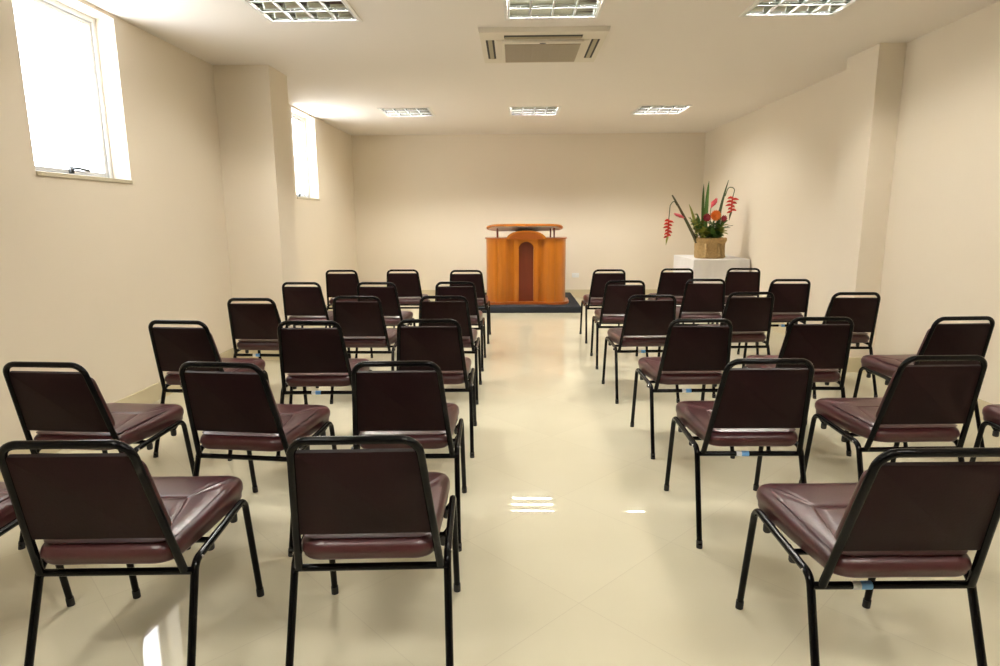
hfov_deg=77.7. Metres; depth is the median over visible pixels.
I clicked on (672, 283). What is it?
chair
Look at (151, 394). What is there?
baseboard
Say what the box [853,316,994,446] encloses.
chair
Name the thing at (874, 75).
column
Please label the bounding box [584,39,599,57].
outlet
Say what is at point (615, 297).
chair
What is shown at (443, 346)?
chair
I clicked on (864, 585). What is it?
print
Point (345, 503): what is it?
chair
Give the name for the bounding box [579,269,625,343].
chair
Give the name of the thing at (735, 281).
chair
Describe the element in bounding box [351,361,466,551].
chair
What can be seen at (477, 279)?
chair
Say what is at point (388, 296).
chair
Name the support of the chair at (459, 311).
on the floor
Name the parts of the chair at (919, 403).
leg, rail, leg, backrest, seat, leg, frame, panel, leg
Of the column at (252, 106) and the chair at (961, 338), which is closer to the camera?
the chair at (961, 338)
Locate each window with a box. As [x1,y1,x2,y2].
[12,0,132,183]
[292,113,319,200]
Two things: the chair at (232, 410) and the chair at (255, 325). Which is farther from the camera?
the chair at (255, 325)
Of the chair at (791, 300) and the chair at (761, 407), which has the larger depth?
the chair at (791, 300)
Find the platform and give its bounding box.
[478,292,580,312]
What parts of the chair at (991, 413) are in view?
leg, seat, rail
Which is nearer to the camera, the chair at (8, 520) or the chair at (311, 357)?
the chair at (8, 520)
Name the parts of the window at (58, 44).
sash, frame, handle, sill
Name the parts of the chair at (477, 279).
panel, frame, seat, leg, leg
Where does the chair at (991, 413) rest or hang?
on the floor
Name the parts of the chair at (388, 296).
panel, frame, seat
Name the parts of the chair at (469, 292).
panel, frame, seat, leg, leg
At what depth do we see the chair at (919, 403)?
2.53 m
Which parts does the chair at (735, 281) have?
seat, panel, frame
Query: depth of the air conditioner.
4.70 m
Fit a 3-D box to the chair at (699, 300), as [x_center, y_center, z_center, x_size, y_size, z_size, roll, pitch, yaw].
[1.837,-0.137,5.813,0.475,0.798,0.591,0,10,4]
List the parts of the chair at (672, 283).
seat, frame, panel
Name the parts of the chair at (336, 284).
panel, frame, seat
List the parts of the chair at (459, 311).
panel, frame, seat, leg, leg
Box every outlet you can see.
[486,40,495,58]
[504,34,582,38]
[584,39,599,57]
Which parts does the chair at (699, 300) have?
seat, panel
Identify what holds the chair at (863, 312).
on the floor
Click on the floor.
(576, 551)
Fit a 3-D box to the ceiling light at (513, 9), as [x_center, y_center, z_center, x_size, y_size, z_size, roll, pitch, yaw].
[0.346,-2.150,3.943,0.648,0.108,0.648,0,10,1]
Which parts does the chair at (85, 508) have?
leg, panel, frame, leg, seat, backrest, leg, rail, leg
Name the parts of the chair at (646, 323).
leg, rail, leg, seat, frame, panel, leg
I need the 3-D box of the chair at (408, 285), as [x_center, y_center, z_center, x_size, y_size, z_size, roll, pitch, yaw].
[-1.038,-0.341,6.998,0.475,0.798,0.591,0,10,1]
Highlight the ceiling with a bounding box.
[85,0,999,134]
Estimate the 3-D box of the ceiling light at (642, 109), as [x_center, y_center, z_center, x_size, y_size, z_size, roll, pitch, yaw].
[2.039,-2.889,7.891,0.648,0.108,0.648,0,10,1]
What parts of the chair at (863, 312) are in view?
leg, panel, frame, seat, leg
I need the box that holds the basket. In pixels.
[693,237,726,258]
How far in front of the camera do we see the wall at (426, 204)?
10.31 m
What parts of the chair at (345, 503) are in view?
leg, leg, panel, frame, seat, leg, rail, leg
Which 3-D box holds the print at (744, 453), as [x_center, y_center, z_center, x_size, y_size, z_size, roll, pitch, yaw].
[1.019,0.502,2.583,0.030,0.022,0.022,0,10,1]
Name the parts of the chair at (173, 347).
leg, panel, frame, seat, backrest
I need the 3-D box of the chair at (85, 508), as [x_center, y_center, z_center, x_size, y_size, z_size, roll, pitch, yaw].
[-1.079,0.605,1.879,0.475,0.798,0.591,0,10,-1]
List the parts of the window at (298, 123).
pane, sash, frame, sill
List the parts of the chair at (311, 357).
leg, leg, panel, frame, seat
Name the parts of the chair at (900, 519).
leg, rail, leg, backrest, seat, leg, frame, panel, leg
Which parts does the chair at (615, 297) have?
leg, leg, seat, frame, panel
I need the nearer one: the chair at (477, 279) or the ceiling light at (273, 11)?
the ceiling light at (273, 11)
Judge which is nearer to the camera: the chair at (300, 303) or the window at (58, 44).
the window at (58, 44)
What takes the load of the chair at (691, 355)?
on the floor
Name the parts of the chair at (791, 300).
seat, panel, frame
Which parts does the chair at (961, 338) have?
leg, rail, seat, backrest, frame, panel, leg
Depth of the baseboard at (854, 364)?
5.37 m
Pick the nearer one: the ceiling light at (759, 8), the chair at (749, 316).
the ceiling light at (759, 8)
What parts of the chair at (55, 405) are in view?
leg, panel, frame, backrest, seat, rail, leg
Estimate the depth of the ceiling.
5.25 m
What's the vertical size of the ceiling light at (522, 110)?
0.108 m
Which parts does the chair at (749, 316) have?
seat, leg, panel, frame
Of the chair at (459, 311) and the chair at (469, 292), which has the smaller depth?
the chair at (459, 311)
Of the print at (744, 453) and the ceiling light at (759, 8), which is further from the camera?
the ceiling light at (759, 8)
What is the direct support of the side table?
on the floor
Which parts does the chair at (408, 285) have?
panel, frame, seat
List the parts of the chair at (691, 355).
leg, rail, leg, seat, frame, panel, leg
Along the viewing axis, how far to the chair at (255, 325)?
4.38 m
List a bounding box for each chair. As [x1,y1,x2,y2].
[0,440,263,665]
[0,482,74,606]
[3,361,194,549]
[148,320,268,460]
[179,361,336,556]
[227,298,318,403]
[276,320,371,455]
[282,282,350,354]
[285,435,460,665]
[325,270,358,327]
[330,296,396,403]
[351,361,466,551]
[355,282,415,357]
[387,269,429,327]
[396,319,476,457]
[419,296,481,404]
[435,281,485,371]
[449,270,490,343]
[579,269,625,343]
[590,280,647,368]
[602,294,679,403]
[630,318,734,459]
[646,268,694,323]
[664,358,813,548]
[675,279,725,325]
[698,292,774,397]
[708,268,760,323]
[735,447,999,665]
[737,279,810,354]
[743,317,853,456]
[799,355,987,482]
[813,292,880,398]
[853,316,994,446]
[969,404,999,461]
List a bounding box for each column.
[213,65,300,345]
[824,42,906,357]
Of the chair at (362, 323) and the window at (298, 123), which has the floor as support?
the chair at (362, 323)
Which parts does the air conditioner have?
grille panel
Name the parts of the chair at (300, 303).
panel, frame, seat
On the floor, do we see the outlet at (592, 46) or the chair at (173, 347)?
the chair at (173, 347)
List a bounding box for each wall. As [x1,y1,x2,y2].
[0,0,357,446]
[351,133,705,289]
[703,1,999,403]
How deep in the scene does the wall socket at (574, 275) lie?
10.51 m
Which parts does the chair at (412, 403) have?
panel, frame, seat, leg, rail, leg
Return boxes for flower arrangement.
[663,180,738,258]
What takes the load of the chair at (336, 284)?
on the floor
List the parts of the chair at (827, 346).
seat, frame, panel, leg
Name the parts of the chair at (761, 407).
leg, rail, leg, seat, frame, leg, panel, leg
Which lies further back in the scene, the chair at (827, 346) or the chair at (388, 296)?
the chair at (388, 296)
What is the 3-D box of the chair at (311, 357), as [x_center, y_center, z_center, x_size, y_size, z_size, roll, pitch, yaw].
[-1.021,0.275,3.665,0.475,0.798,0.591,0,10,0]
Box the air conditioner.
[478,26,609,62]
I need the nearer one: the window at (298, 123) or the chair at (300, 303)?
the chair at (300, 303)
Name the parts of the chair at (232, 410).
leg, panel, frame, leg, seat, backrest, leg, rail, leg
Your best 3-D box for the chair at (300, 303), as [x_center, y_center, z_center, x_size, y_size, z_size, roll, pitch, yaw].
[-1.703,-0.100,5.712,0.475,0.798,0.591,0,10,4]
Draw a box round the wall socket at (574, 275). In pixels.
[572,273,578,277]
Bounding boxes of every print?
[742,451,748,455]
[860,581,872,589]
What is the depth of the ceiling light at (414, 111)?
8.06 m
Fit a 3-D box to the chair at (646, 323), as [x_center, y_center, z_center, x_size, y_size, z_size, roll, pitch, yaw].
[1.067,0.071,4.710,0.475,0.798,0.591,-1,10,-2]
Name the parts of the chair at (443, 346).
panel, frame, seat, leg, rail, leg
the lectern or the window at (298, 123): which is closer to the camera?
the window at (298, 123)
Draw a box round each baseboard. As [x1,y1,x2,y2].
[0,303,332,480]
[422,289,656,296]
[771,323,991,420]
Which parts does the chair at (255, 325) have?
panel, frame, seat, leg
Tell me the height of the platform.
0.090 m
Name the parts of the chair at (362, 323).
leg, panel, frame, seat, leg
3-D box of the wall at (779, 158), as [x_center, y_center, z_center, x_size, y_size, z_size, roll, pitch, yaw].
[3.299,-0.562,2.896,0.260,2.680,15.050,0,10,1]
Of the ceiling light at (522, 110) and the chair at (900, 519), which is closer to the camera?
the chair at (900, 519)
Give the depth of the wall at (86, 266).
4.33 m
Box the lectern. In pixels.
[485,224,568,304]
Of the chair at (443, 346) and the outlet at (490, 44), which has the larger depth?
the outlet at (490, 44)
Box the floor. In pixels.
[0,297,999,665]
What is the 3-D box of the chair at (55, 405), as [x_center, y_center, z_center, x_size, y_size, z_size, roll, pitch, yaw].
[-1.730,0.452,2.728,0.475,0.798,0.591,1,11,5]
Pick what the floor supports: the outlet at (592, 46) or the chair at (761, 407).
the chair at (761, 407)
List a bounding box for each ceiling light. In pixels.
[242,0,362,22]
[377,107,434,116]
[503,0,605,19]
[509,106,561,115]
[630,105,692,114]
[739,0,858,16]
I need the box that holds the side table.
[673,255,749,316]
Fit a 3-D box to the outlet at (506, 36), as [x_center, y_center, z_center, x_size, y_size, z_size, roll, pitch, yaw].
[0.319,-2.203,4.575,0.580,0.030,0.090,0,10,1]
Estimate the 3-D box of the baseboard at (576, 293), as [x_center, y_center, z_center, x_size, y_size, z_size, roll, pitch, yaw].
[0.459,-0.673,10.592,5.762,0.130,0.009,0,10,1]
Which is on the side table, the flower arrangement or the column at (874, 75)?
the flower arrangement
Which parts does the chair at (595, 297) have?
leg, leg, seat, frame, panel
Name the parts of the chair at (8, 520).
seat, rail, leg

